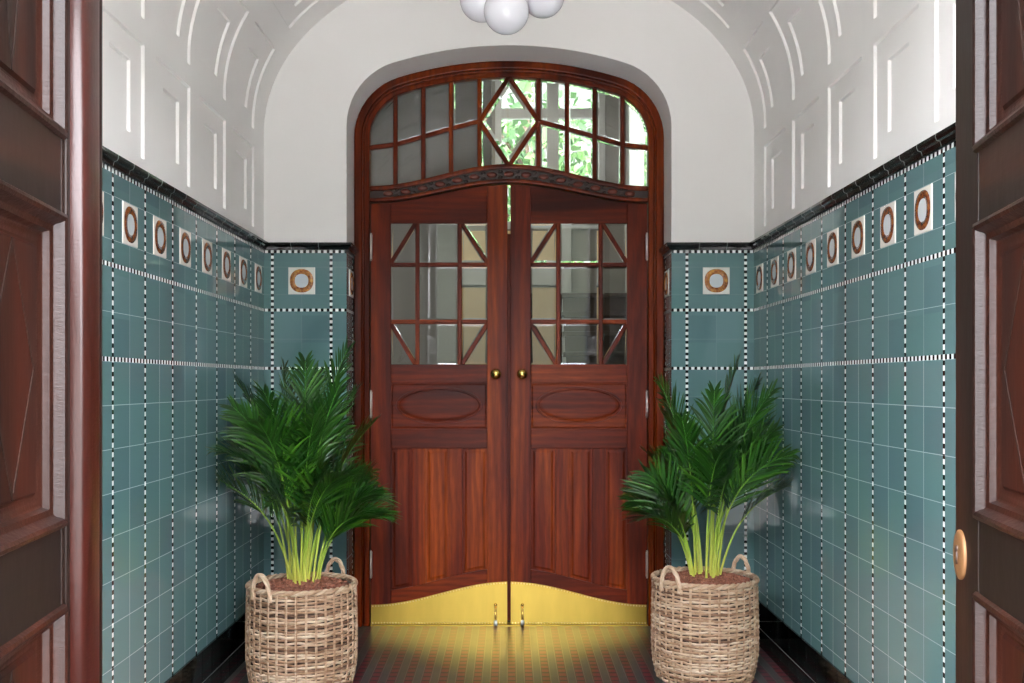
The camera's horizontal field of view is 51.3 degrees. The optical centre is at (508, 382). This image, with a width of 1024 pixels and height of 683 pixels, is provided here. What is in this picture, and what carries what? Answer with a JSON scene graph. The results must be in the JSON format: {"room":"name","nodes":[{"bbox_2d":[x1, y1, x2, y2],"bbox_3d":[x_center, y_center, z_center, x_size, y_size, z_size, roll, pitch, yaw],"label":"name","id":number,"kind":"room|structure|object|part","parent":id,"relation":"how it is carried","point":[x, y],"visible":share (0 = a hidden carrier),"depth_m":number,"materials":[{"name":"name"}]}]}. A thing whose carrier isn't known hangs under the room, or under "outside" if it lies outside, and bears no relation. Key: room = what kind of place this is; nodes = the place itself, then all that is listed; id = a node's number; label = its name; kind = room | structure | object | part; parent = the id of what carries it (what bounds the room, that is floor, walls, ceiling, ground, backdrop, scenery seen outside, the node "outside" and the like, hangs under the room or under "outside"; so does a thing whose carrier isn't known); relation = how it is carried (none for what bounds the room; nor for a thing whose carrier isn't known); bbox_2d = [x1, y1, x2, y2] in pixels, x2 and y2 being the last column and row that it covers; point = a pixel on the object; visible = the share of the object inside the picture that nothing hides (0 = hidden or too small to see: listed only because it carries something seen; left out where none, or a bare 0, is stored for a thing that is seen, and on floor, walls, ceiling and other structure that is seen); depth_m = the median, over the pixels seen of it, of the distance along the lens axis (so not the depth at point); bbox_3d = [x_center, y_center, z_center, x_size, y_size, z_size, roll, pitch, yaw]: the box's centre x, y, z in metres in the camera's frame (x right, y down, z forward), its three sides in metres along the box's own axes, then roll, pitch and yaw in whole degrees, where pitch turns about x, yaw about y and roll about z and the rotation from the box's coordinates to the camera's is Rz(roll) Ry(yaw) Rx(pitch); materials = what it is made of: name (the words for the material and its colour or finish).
{"room":"entrance hall","nodes":[
{"label":"entrance hall","id":0,"kind":"room"},
{"bbox_2d":[102,0,267,682],"bbox_3d":[-1.296,0.056,3.479,0.052,2.605,4.395,0,0,0],"label":"wall","id":1,"kind":"structure","parent":0,"point":[184,244],"depth_m":4.12,"materials":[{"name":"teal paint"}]},
{"bbox_3d":[-1.285,-0.726,3.469,0.030,0.040,4.375,0,0,0],"label":"tile cornice","id":2,"kind":"part","parent":1,"relation":"part of","materials":[{"name":"black tile"}]},
{"bbox_2d":[164,613,244,682],"bbox_3d":[-1.296,1.244,3.467,0.009,0.229,4.375,0,0,0],"label":"baseboard","id":3,"kind":"structure","parent":1,"relation":"attached to","point":[216,662],"depth_m":4.74,"materials":[{"name":"black tile"}]},
{"bbox_2d":[371,151,371,185],"bbox_3d":[-1.015,-0.992,7.950,1.770,4.700,0.100,0,0,0],"label":"wall","id":4,"kind":"structure","parent":0,"point":[371,151],"depth_m":7.90,"materials":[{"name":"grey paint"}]},
{"bbox_2d":[264,0,753,580],"bbox_3d":[0.000,-0.467,5.837,2.660,3.650,0.421,0,0,0],"label":"wall","id":5,"kind":"structure","parent":0,"point":[700,96],"depth_m":5.66,"materials":[{"name":"white paint"}]},
{"bbox_2d":[370,185,509,625],"bbox_3d":[-0.376,0.122,5.960,0.803,2.467,0.129,0,0,0],"label":"door","id":6,"kind":"structure","parent":5,"relation":"in","point":[440,390],"depth_m":5.97,"materials":[{"name":"brown wood"}]},
{"bbox_3d":[-0.601,0.764,5.986,0.120,0.812,0.022,0,0,0],"label":"panel","id":7,"kind":"part","parent":6,"relation":"part of","materials":[{"name":"brown wood"}]},
{"bbox_3d":[-0.401,0.745,5.986,0.128,0.774,0.022,0,0,0],"label":"panel","id":8,"kind":"part","parent":6,"relation":"part of","materials":[{"name":"brown wood"}]},
{"bbox_3d":[-0.392,1.199,5.990,0.539,0.307,0.044,0,0,0],"label":"rail","id":9,"kind":"part","parent":6,"relation":"part of","materials":[{"name":"brown wood"}]},
{"bbox_3d":[-0.392,0.312,5.990,0.539,0.108,0.044,0,0,0],"label":"rail","id":10,"kind":"part","parent":6,"relation":"part of","materials":[{"name":"brown wood"}]},
{"bbox_3d":[-0.392,-0.052,5.990,0.539,0.104,0.044,0,0,0],"label":"rail","id":11,"kind":"part","parent":6,"relation":"part of","materials":[{"name":"brown wood"}]},
{"bbox_3d":[-0.392,-0.999,5.990,0.539,0.210,0.044,0,0,0],"label":"rail","id":12,"kind":"part","parent":6,"relation":"part of","materials":[{"name":"brown wood"}]},
{"bbox_3d":[-0.392,0.131,5.984,0.545,0.275,0.025,0,0,0],"label":"oval panel","id":13,"kind":"part","parent":6,"relation":"part of","materials":[{"name":"brown wood"}]},
{"bbox_3d":[-0.391,1.231,5.965,0.761,0.238,0.003,0,0,0],"label":"kick plate","id":14,"kind":"part","parent":6,"relation":"part of","materials":[{"name":"gold metal"}]},
{"bbox_3d":[-0.191,0.719,5.986,0.138,0.722,0.022,0,0,0],"label":"panel","id":15,"kind":"part","parent":6,"relation":"part of","materials":[{"name":"brown wood"}]},
{"bbox_3d":[-0.073,-0.051,5.931,0.062,0.062,0.071,0,0,0],"label":"knob","id":16,"kind":"part","parent":6,"relation":"part of","materials":[{"name":"gold metal"}]},
{"bbox_2d":[354,61,663,626],"bbox_3d":[0.000,-0.217,5.974,1.723,3.150,0.105,0,0,0],"label":"door frame","id":17,"kind":"structure","parent":5,"relation":"attached to","point":[365,194],"depth_m":5.94,"materials":[{"name":"brown wood"}]},
{"bbox_3d":[0.000,-1.147,5.978,1.554,0.151,0.078,0,0,0],"label":"moulding","id":18,"kind":"part","parent":17,"relation":"part of","materials":[{"name":"brown wood"}]},
{"bbox_3d":[0.000,-1.073,5.975,1.554,0.128,0.084,0,0,0],"label":"moulding","id":19,"kind":"part","parent":17,"relation":"part of","materials":[{"name":"brown wood"}]},
{"bbox_2d":[370,77,647,185],"bbox_3d":[0.000,-1.403,5.976,1.570,0.637,0.042,0,0,0],"label":"window","id":20,"kind":"structure","parent":5,"relation":"in","point":[424,133],"depth_m":5.97,"materials":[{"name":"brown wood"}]},
{"bbox_3d":[0.000,-0.726,5.771,2.600,0.040,0.291,0,0,0],"label":"tile cornice","id":21,"kind":"part","parent":5,"relation":"part of","materials":[{"name":"black tile"}]},
{"bbox_2d":[510,185,647,625],"bbox_3d":[0.393,0.122,5.954,0.769,2.467,0.116,0,0,0],"label":"door","id":22,"kind":"structure","parent":5,"relation":"in","point":[579,392],"depth_m":5.97,"materials":[{"name":"brown wood"}]},
{"bbox_3d":[0.073,-0.051,5.931,0.062,0.062,0.071,0,0,0],"label":"knob","id":23,"kind":"part","parent":22,"relation":"part of","materials":[{"name":"gold metal"}]},
{"bbox_3d":[0.191,0.719,5.986,0.138,0.722,0.022,0,0,0],"label":"panel","id":24,"kind":"part","parent":22,"relation":"part of","materials":[{"name":"brown wood"}]},
{"bbox_3d":[0.392,1.199,5.990,0.539,0.307,0.044,0,0,0],"label":"rail","id":25,"kind":"part","parent":22,"relation":"part of","materials":[{"name":"brown wood"}]},
{"bbox_3d":[0.392,0.312,5.990,0.539,0.108,0.044,0,0,0],"label":"rail","id":26,"kind":"part","parent":22,"relation":"part of","materials":[{"name":"brown wood"}]},
{"bbox_3d":[0.392,-0.052,5.990,0.539,0.104,0.044,0,0,0],"label":"rail","id":27,"kind":"part","parent":22,"relation":"part of","materials":[{"name":"brown wood"}]},
{"bbox_3d":[0.392,-0.999,5.990,0.539,0.210,0.044,0,0,0],"label":"rail","id":28,"kind":"part","parent":22,"relation":"part of","materials":[{"name":"brown wood"}]},
{"bbox_3d":[0.392,0.131,5.984,0.545,0.275,0.025,0,0,0],"label":"oval panel","id":29,"kind":"part","parent":22,"relation":"part of","materials":[{"name":"brown wood"}]},
{"bbox_3d":[0.391,1.231,5.965,0.761,0.238,0.003,0,0,0],"label":"kick plate","id":30,"kind":"part","parent":22,"relation":"part of","materials":[{"name":"gold metal"}]},
{"bbox_3d":[0.401,0.745,5.986,0.128,0.774,0.022,0,0,0],"label":"panel","id":31,"kind":"part","parent":22,"relation":"part of","materials":[{"name":"brown wood"}]},
{"bbox_3d":[0.601,0.764,5.986,0.120,0.812,0.022,0,0,0],"label":"panel","id":32,"kind":"part","parent":22,"relation":"part of","materials":[{"name":"brown wood"}]},
{"bbox_2d":[110,0,907,147],"bbox_3d":[0.000,-1.766,3.518,2.641,1.037,4.316,0,0,0],"label":"ceiling","id":33,"kind":"structure","parent":0,"point":[235,51],"depth_m":4.89,"materials":[{"name":"white paint"}]},
{"bbox_2d":[460,0,563,34],"bbox_3d":[0.013,-1.813,4.214,0.418,0.894,0.264,0,0,0],"label":"globe pendant lamp","id":34,"kind":"object","parent":33,"relation":"hanging from","point":[504,17],"visible":1,"depth_m":4.15,"materials":[{"name":"white glass"}]},
{"bbox_3d":[-0.108,-1.529,4.250,0.176,0.176,0.176,0,0,0],"label":"globe","id":35,"kind":"part","parent":34,"relation":"part of","materials":[{"name":"white glass"}]},
{"bbox_3d":[-0.010,-1.454,4.170,0.177,0.177,0.177,0,0,0],"label":"globe","id":36,"kind":"part","parent":34,"relation":"part of","materials":[{"name":"white glass"}]},
{"bbox_3d":[0.136,-1.547,4.260,0.172,0.172,0.172,0,0,0],"label":"globe","id":37,"kind":"part","parent":34,"relation":"part of","materials":[{"name":"white glass"}]},
{"bbox_2d":[224,626,793,682],"bbox_3d":[0.000,1.408,3.583,2.840,0.100,4.967,0,0,0],"label":"floor","id":38,"kind":"structure","parent":0,"point":[386,654],"depth_m":5.29,"materials":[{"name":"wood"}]},
{"bbox_2d":[245,557,357,682],"bbox_3d":[-0.928,1.086,4.780,0.497,0.540,0.497,0,0,-26],"label":"wicker basket","id":39,"kind":"object","parent":38,"relation":"on","point":[311,636],"visible":0.94,"depth_m":4.58,"materials":[{"name":"beige wicker"}]},
{"bbox_3d":[-1.066,0.877,4.581,0.129,0.123,0.028,0,0,35],"label":"handle","id":40,"kind":"part","parent":39,"relation":"part of","materials":[{"name":"wicker"}]},
{"bbox_2d":[256,576,348,590],"bbox_3d":[-0.928,0.919,4.780,0.437,0.086,0.437,0,0,0],"label":"potting soil","id":41,"kind":"object","parent":39,"relation":"in","point":[280,584],"visible":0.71,"depth_m":4.71,"materials":[{"name":"brown soil"}]},
{"bbox_2d":[206,335,402,584],"bbox_3d":[-0.875,0.348,4.743,0.803,1.144,1.156,0,0,0],"label":"areca palm","id":42,"kind":"object","parent":41,"relation":"in","point":[283,470],"visible":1,"depth_m":4.64,"materials":[{"name":"green plant"}]},
{"bbox_3d":[-0.815,0.877,4.995,0.129,0.123,0.028,0,0,28],"label":"handle","id":43,"kind":"part","parent":39,"relation":"part of","materials":[{"name":"wicker"}]},
{"bbox_2d":[370,622,647,625],"bbox_3d":[0.000,1.355,5.991,1.552,0.005,0.072,0,0,0],"label":"threshold","id":44,"kind":"object","parent":38,"relation":"on","point":[508,624],"visible":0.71,"depth_m":5.97,"materials":[{"name":"gold metal"}]},
{"bbox_2d":[650,554,759,682],"bbox_3d":[0.904,1.085,4.930,0.497,0.541,0.497,0,0,18],"label":"wicker basket","id":45,"kind":"object","parent":38,"relation":"on","point":[705,633],"visible":0.95,"depth_m":4.73,"materials":[{"name":"beige wicker"}]},
{"bbox_3d":[0.722,0.877,4.771,0.028,0.123,0.129,0,0,-41],"label":"handle","id":46,"kind":"part","parent":45,"relation":"part of","materials":[{"name":"wicker"}]},
{"bbox_2d":[659,570,750,584],"bbox_3d":[0.904,0.919,4.930,0.437,0.086,0.437,0,0,0],"label":"potting soil","id":47,"kind":"object","parent":45,"relation":"in","point":[685,577],"visible":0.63,"depth_m":4.86,"materials":[{"name":"brown soil"}]},
{"bbox_2d":[617,351,800,577],"bbox_3d":[0.882,0.380,4.894,0.785,1.077,1.031,0,0,0],"label":"areca palm","id":48,"kind":"object","parent":47,"relation":"in","point":[725,467],"visible":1,"depth_m":4.81,"materials":[{"name":"green plant"}]},
{"bbox_3d":[1.102,0.877,5.069,0.028,0.123,0.129,0,0,-35],"label":"handle","id":49,"kind":"part","parent":45,"relation":"part of","materials":[{"name":"wicker"}]},
{"bbox_2d":[953,0,1023,682],"bbox_3d":[0.849,-0.147,1.771,0.066,2.990,0.660,0,0,9],"label":"door","id":50,"kind":"structure","parent":38,"relation":"on","point":[988,543],"depth_m":1.91,"materials":[{"name":"brown wood"}]},
{"bbox_3d":[0.868,0.331,2.056,0.007,0.096,0.080,0,0,9],"label":"keyhole plate","id":51,"kind":"part","parent":50,"relation":"part of","materials":[{"name":"gold metal"}]},
{"bbox_3d":[0.836,-0.957,1.757,0.040,1.074,0.393,0,0,9],"label":"panel moulding","id":52,"kind":"part","parent":50,"relation":"part of","materials":[{"name":"brown wood"}]},
{"bbox_3d":[0.836,-0.022,1.757,0.040,0.544,0.393,0,0,9],"label":"panel moulding","id":53,"kind":"part","parent":50,"relation":"part of","materials":[{"name":"brown wood"}]},
{"bbox_3d":[0.836,0.746,1.757,0.040,0.729,0.393,0,0,9],"label":"panel moulding","id":54,"kind":"part","parent":50,"relation":"part of","materials":[{"name":"brown wood"}]},
{"bbox_3d":[0.852,-0.357,1.754,0.054,0.150,0.369,0,0,9],"label":"rail","id":55,"kind":"part","parent":50,"relation":"part of","materials":[{"name":"brown wood"}]},
{"bbox_3d":[0.852,0.316,1.754,0.054,0.155,0.369,0,0,9],"label":"rail","id":56,"kind":"part","parent":50,"relation":"part of","materials":[{"name":"brown wood"}]},
{"bbox_3d":[0.860,-0.957,1.753,0.019,1.060,0.379,0,0,9],"label":"panel","id":57,"kind":"part","parent":50,"relation":"part of","materials":[{"name":"brown wood"}]},
{"bbox_3d":[0.860,-0.022,1.753,0.019,0.530,0.379,0,0,9],"label":"panel","id":58,"kind":"part","parent":50,"relation":"part of","materials":[{"name":"brown wood"}]},
{"bbox_3d":[0.860,0.746,1.753,0.019,0.715,0.379,0,0,9],"label":"panel","id":59,"kind":"part","parent":50,"relation":"part of","materials":[{"name":"brown wood"}]},
{"bbox_2d":[750,0,955,682],"bbox_3d":[1.296,0.056,3.479,0.052,2.605,4.395,0,0,0],"label":"wall","id":60,"kind":"structure","parent":0,"point":[853,245],"depth_m":3.83,"materials":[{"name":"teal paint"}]},
{"bbox_2d":[759,601,853,682],"bbox_3d":[1.296,1.244,3.467,0.009,0.229,4.375,0,0,0],"label":"baseboard","id":61,"kind":"structure","parent":60,"relation":"attached to","point":[801,662],"depth_m":4.85,"materials":[{"name":"black tile"}]},
{"bbox_3d":[1.285,-0.726,3.469,0.030,0.040,4.375,0,0,0],"label":"tile cornice","id":62,"kind":"part","parent":60,"relation":"part of","materials":[{"name":"black tile"}]},
{"bbox_3d":[0.000,-0.992,10.050,3.800,4.700,0.100,0,0,0],"label":"wall","id":63,"kind":"structure","parent":0,"visible":0},
{"bbox_2d":[646,151,646,185],"bbox_3d":[1.230,-2.392,10.025,0.260,1.900,0.090,0,0,0],"label":"window","id":64,"kind":"structure","parent":63,"relation":"in","point":[646,151],"depth_m":10.03,"materials":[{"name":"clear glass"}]},
{"bbox_3d":[0.000,1.448,13.300,11.000,0.140,6.400,0,0,0],"label":"courtyard","id":65,"kind":"object","parent":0,"visible":0},
{"bbox_2d":[508,185,509,220],"bbox_3d":[0.164,-1.091,12.022,1.919,4.904,1.923,0,0,0],"label":"leafy tree","id":66,"kind":"object","parent":65,"relation":"on","point":[508,185],"visible":0.02,"depth_m":11.84,"materials":[{"name":"green plant"}]},
{"bbox_3d":[0.000,-0.692,1.240,3.400,4.300,0.240,0,0,0],"label":"wall","id":67,"kind":"structure","parent":0,"visible":0},
{"bbox_2d":[0,0,101,682],"bbox_3d":[-0.769,-0.147,1.734,0.086,2.990,0.735,0,0,-7],"label":"door","id":68,"kind":"structure","parent":67,"relation":"in","point":[51,50],"depth_m":1.80,"materials":[{"name":"brown wood"}]},
{"bbox_3d":[-0.784,-0.957,1.662,0.019,1.060,0.346,0,0,-7],"label":"panel","id":69,"kind":"part","parent":68,"relation":"part of","materials":[{"name":"brown wood"}]},
{"bbox_3d":[-0.784,-0.022,1.662,0.019,0.530,0.346,0,0,-7],"label":"panel","id":70,"kind":"part","parent":68,"relation":"part of","materials":[{"name":"brown wood"}]},
{"bbox_3d":[-0.784,0.746,1.662,0.019,0.715,0.346,0,0,-7],"label":"panel","id":71,"kind":"part","parent":68,"relation":"part of","materials":[{"name":"brown wood"}]},
{"bbox_3d":[-0.777,-0.357,1.663,0.054,0.150,0.336,0,0,-7],"label":"rail","id":72,"kind":"part","parent":68,"relation":"part of","materials":[{"name":"brown wood"}]},
{"bbox_3d":[-0.777,0.316,1.663,0.054,0.155,0.336,0,0,-7],"label":"rail","id":73,"kind":"part","parent":68,"relation":"part of","materials":[{"name":"brown wood"}]},
{"bbox_3d":[-0.760,-0.957,1.665,0.040,1.074,0.360,0,0,-7],"label":"panel moulding","id":74,"kind":"part","parent":68,"relation":"part of","materials":[{"name":"brown wood"}]},
{"bbox_3d":[-0.760,-0.022,1.665,0.040,0.544,0.360,0,0,-7],"label":"panel moulding","id":75,"kind":"part","parent":68,"relation":"part of","materials":[{"name":"brown wood"}]},
{"bbox_3d":[-0.760,0.746,1.665,0.040,0.729,0.360,0,0,-7],"label":"panel moulding","id":76,"kind":"part","parent":68,"relation":"part of","materials":[{"name":"brown wood"}]},
{"bbox_3d":[-0.782,-0.142,1.952,0.018,2.960,0.215,0,0,-7],"label":"bead moulding","id":77,"kind":"part","parent":68,"relation":"part of","materials":[{"name":"brown wood"}]}
]}

